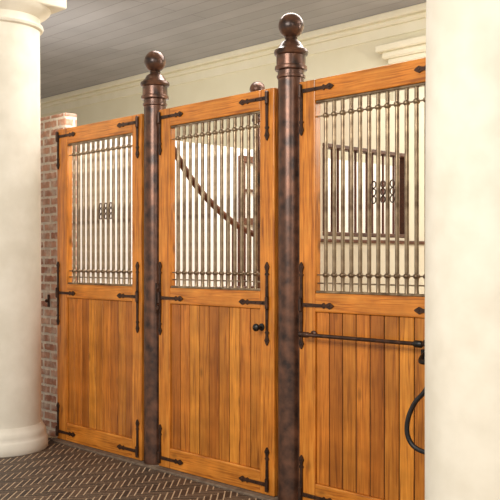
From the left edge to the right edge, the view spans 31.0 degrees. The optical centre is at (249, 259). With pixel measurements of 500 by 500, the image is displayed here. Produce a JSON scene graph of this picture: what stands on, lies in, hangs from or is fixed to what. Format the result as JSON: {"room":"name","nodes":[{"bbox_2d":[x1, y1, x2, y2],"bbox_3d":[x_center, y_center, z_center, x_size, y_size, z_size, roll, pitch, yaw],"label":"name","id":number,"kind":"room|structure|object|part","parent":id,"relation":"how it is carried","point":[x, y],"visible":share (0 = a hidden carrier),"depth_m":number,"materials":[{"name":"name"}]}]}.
{"room":"farm building","nodes":[
{"label":"farm building","id":0,"kind":"room"},
{"bbox_2d":[0,435,261,499],"bbox_3d":[-3.239,1.454,7.141,11.700,0.120,21.000,0,0,-43],"label":"floor","id":1,"kind":"structure","parent":0,"point":[59,471],"depth_m":5.66,"materials":[{"name":"brown brick"}]},
{"bbox_2d":[0,0,65,457],"bbox_3d":[-1.856,-0.301,6.674,0.744,3.390,0.744,0,0,-43],"label":"column","id":2,"kind":"structure","parent":1,"relation":"on","point":[22,428],"depth_m":6.46,"materials":[{"name":"white paint"}]},
{"bbox_2d":[40,113,76,436],"bbox_3d":[-1.668,0.124,7.285,0.148,2.540,0.750,0,0,-43],"label":"brick pier","id":3,"kind":"object","parent":1,"relation":"on","point":[49,125],"visible":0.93,"depth_m":7.14,"materials":[{"name":"brown brick"}]},
{"bbox_2d":[50,438,277,499],"bbox_3d":[-0.132,1.391,5.571,0.160,0.018,3.950,0,0,-43],"label":"trim","id":4,"kind":"structure","parent":1,"relation":"on","point":[243,491],"depth_m":5.88,"materials":[{"name":"stone"}]},
{"bbox_2d":[140,51,169,464],"bbox_3d":[-0.648,-0.023,6.146,0.202,2.810,0.202,0,0,-43],"label":"post","id":5,"kind":"object","parent":4,"relation":"on","point":[155,86],"visible":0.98,"depth_m":6.08,"materials":[{"name":"brown metal"}]},
{"bbox_2d":[55,114,143,460],"bbox_3d":[-1.110,0.187,6.581,0.073,2.386,1.091,0,0,-43],"label":"door","id":6,"kind":"structure","parent":5,"relation":"attached to","point":[100,405],"depth_m":6.54,"materials":[{"name":"brown wood"}]},
{"bbox_3d":[-1.091,-0.946,6.578,0.050,0.120,0.841,0,0,-43],"label":"rail","id":7,"kind":"part","parent":6,"relation":"part of","materials":[{"name":"brown wood"}]},
{"bbox_3d":[-1.091,0.236,6.578,0.050,0.105,0.841,0,0,-43],"label":"rail","id":8,"kind":"part","parent":6,"relation":"part of","materials":[{"name":"brown wood"}]},
{"bbox_3d":[-1.091,1.312,6.578,0.050,0.136,0.841,0,0,-43],"label":"rail","id":9,"kind":"part","parent":6,"relation":"part of","materials":[{"name":"brown wood"}]},
{"bbox_3d":[-1.091,0.766,6.578,0.025,0.955,0.841,0,0,-43],"label":"plank panel","id":10,"kind":"part","parent":6,"relation":"part of","materials":[{"name":"brown wood"}]},
{"bbox_2d":[274,13,308,499],"bbox_3d":[0.238,-0.023,5.208,0.202,2.810,0.202,0,0,-43],"label":"post","id":11,"kind":"object","parent":4,"relation":"on","point":[291,55],"visible":0.98,"depth_m":5.14,"materials":[{"name":"brown metal"}]},
{"bbox_2d":[155,88,277,496],"bbox_3d":[-0.247,0.187,5.636,0.117,2.386,1.110,0,0,-43],"label":"door","id":12,"kind":"structure","parent":11,"relation":"attached to","point":[218,346],"depth_m":5.61,"materials":[{"name":"brown wood"}]},
{"bbox_3d":[-0.218,-0.946,5.655,0.050,0.120,0.858,0,0,-43],"label":"rail","id":13,"kind":"part","parent":12,"relation":"part of","materials":[{"name":"brown wood"}]},
{"bbox_3d":[-0.218,0.236,5.655,0.050,0.105,0.858,0,0,-43],"label":"rail","id":14,"kind":"part","parent":12,"relation":"part of","materials":[{"name":"brown wood"}]},
{"bbox_3d":[-0.218,1.312,5.655,0.050,0.136,0.858,0,0,-43],"label":"rail","id":15,"kind":"part","parent":12,"relation":"part of","materials":[{"name":"brown wood"}]},
{"bbox_3d":[-0.219,0.766,5.654,0.025,0.955,0.858,0,0,-43],"label":"plank panel","id":16,"kind":"part","parent":12,"relation":"part of","materials":[{"name":"brown wood"}]},
{"bbox_3d":[0.047,0.396,5.289,0.067,0.047,0.047,0,0,-43],"label":"knob","id":17,"kind":"part","parent":12,"relation":"part of","materials":[{"name":"black metal"}]},
{"bbox_3d":[1.124,-0.023,4.271,0.202,2.810,0.202,0,0,-43],"label":"post","id":18,"kind":"object","parent":4,"relation":"on","visible":0},
{"bbox_2d":[298,58,425,499],"bbox_3d":[0.664,0.187,4.705,0.073,2.386,1.095,0,0,-43],"label":"door","id":19,"kind":"structure","parent":18,"relation":"attached to","point":[356,397],"depth_m":4.79,"materials":[{"name":"brown wood"}]},
{"bbox_3d":[0.672,1.312,4.712,0.050,0.136,0.855,0,0,-43],"label":"rail","id":20,"kind":"part","parent":19,"relation":"part of","materials":[{"name":"brown wood"}]},
{"bbox_2d":[298,330,424,347],"bbox_3d":[0.606,0.412,4.680,0.088,0.039,0.920,0,0,-43],"label":"bar","id":21,"kind":"object","parent":19,"relation":"attached to","point":[416,343],"visible":0.77,"depth_m":4.65,"materials":[{"name":"brown metal"}]},
{"bbox_3d":[0.672,0.236,4.712,0.050,0.105,0.855,0,0,-43],"label":"rail","id":22,"kind":"part","parent":19,"relation":"part of","materials":[{"name":"brown wood"}]},
{"bbox_3d":[0.672,-0.946,4.712,0.050,0.120,0.855,0,0,-43],"label":"rail","id":23,"kind":"part","parent":19,"relation":"part of","materials":[{"name":"brown wood"}]},
{"bbox_3d":[0.672,0.766,4.712,0.025,0.955,0.855,0,0,-43],"label":"plank panel","id":24,"kind":"part","parent":19,"relation":"part of","materials":[{"name":"brown wood"}]},
{"bbox_2d":[418,349,424,364],"bbox_3d":[0.866,0.475,4.383,0.119,0.063,0.158,0,0,-43],"label":"hook","id":25,"kind":"object","parent":19,"relation":"attached to","point":[421,360],"visible":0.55,"depth_m":4.40,"materials":[{"name":"black metal"}]},
{"bbox_2d":[404,387,424,453],"bbox_3d":[0.837,0.696,4.338,0.039,0.483,0.210,0,0,-43],"label":"strap","id":26,"kind":"object","parent":25,"relation":"hanging from","point":[421,395],"visible":0.39,"depth_m":4.38,"materials":[{"name":"black leather"}]},
{"bbox_2d":[175,146,253,287],"bbox_3d":[-0.282,0.253,6.492,0.866,2.283,0.070,0,0,-43],"label":"railing","id":27,"kind":"object","parent":1,"relation":"on","point":[181,159],"depth_m":6.61,"materials":[{"name":"brown wood"}]},
{"bbox_3d":[-0.282,-0.531,6.492,0.866,0.714,0.045,0,0,-43],"label":"curved rail","id":28,"kind":"part","parent":27,"relation":"part of","materials":[{"name":"brown metal"}]},
{"bbox_2d":[250,81,264,287],"bbox_3d":[0.057,0.015,6.812,0.120,2.733,0.120,0,0,-43],"label":"post","id":29,"kind":"object","parent":1,"relation":"on","point":[255,86],"visible":0.3,"depth_m":6.78,"materials":[{"name":"brown metal"}]},
{"bbox_2d":[320,96,423,293],"bbox_3d":[1.882,0.184,6.752,4.330,2.420,0.085,0,0,-43],"label":"wall","id":30,"kind":"structure","parent":1,"relation":"on","point":[364,99],"depth_m":5.69,"materials":[{"name":"beige paint"}]},
{"bbox_3d":[0.718,-0.421,5.662,0.844,0.554,0.070,0,0,-43],"label":"grille frame","id":31,"kind":"part","parent":30,"relation":"part of","materials":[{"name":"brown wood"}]},
{"bbox_3d":[1.904,-0.116,6.728,4.330,0.020,0.020,0,0,-43],"label":"rail","id":32,"kind":"part","parent":30,"relation":"part of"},
{"bbox_2d":[425,0,499,499],"bbox_3d":[1.012,-0.301,3.639,0.744,3.390,0.744,0,0,-43],"label":"column","id":33,"kind":"structure","parent":1,"relation":"on","point":[462,110],"depth_m":3.42,"materials":[{"name":"white paint"}]},
{"bbox_2d":[40,0,425,98],"bbox_3d":[-1.604,-2.846,8.686,7.200,0.100,21.000,0,0,-43],"label":"ceiling","id":34,"kind":"structure","parent":0,"point":[87,43],"depth_m":10.82,"materials":[{"name":"grey wood"}]},
{"bbox_2d":[40,29,425,165],"bbox_3d":[0.922,-0.701,11.073,0.150,4.190,21.000,0,0,-43],"label":"wall","id":35,"kind":"structure","parent":0,"point":[363,56],"depth_m":12.10,"materials":[{"name":"beige paint"}]},
{"bbox_2d":[40,2,425,115],"bbox_3d":[0.824,-2.666,10.980,0.120,0.260,20.800,0,0,-43],"label":"trim","id":36,"kind":"structure","parent":35,"relation":"attached to","point":[409,19],"depth_m":11.86,"materials":[{"name":"beige paint"}]},
{"bbox_2d":[375,35,425,106],"bbox_3d":[1.993,-1.816,9.698,0.180,1.220,1.510,0,0,-43],"label":"trim","id":37,"kind":"structure","parent":35,"relation":"attached to","point":[414,48],"depth_m":9.95,"materials":[{"name":"beige paint"}]},
{"bbox_2d":[80,136,391,286],"bbox_3d":[0.171,0.184,8.609,4.325,2.420,0.150,0,0,-43],"label":"wall","id":38,"kind":"structure","parent":0,"point":[181,142],"depth_m":7.88,"materials":[{"name":"white paint"}]},
{"bbox_2d":[238,155,252,224],"bbox_3d":[0.173,-0.641,8.480,0.740,0.630,0.040,0,0,-43],"label":"window","id":39,"kind":"structure","parent":38,"relation":"in","point":[245,157],"depth_m":8.29,"materials":[{"name":"brown wood"}]}
]}

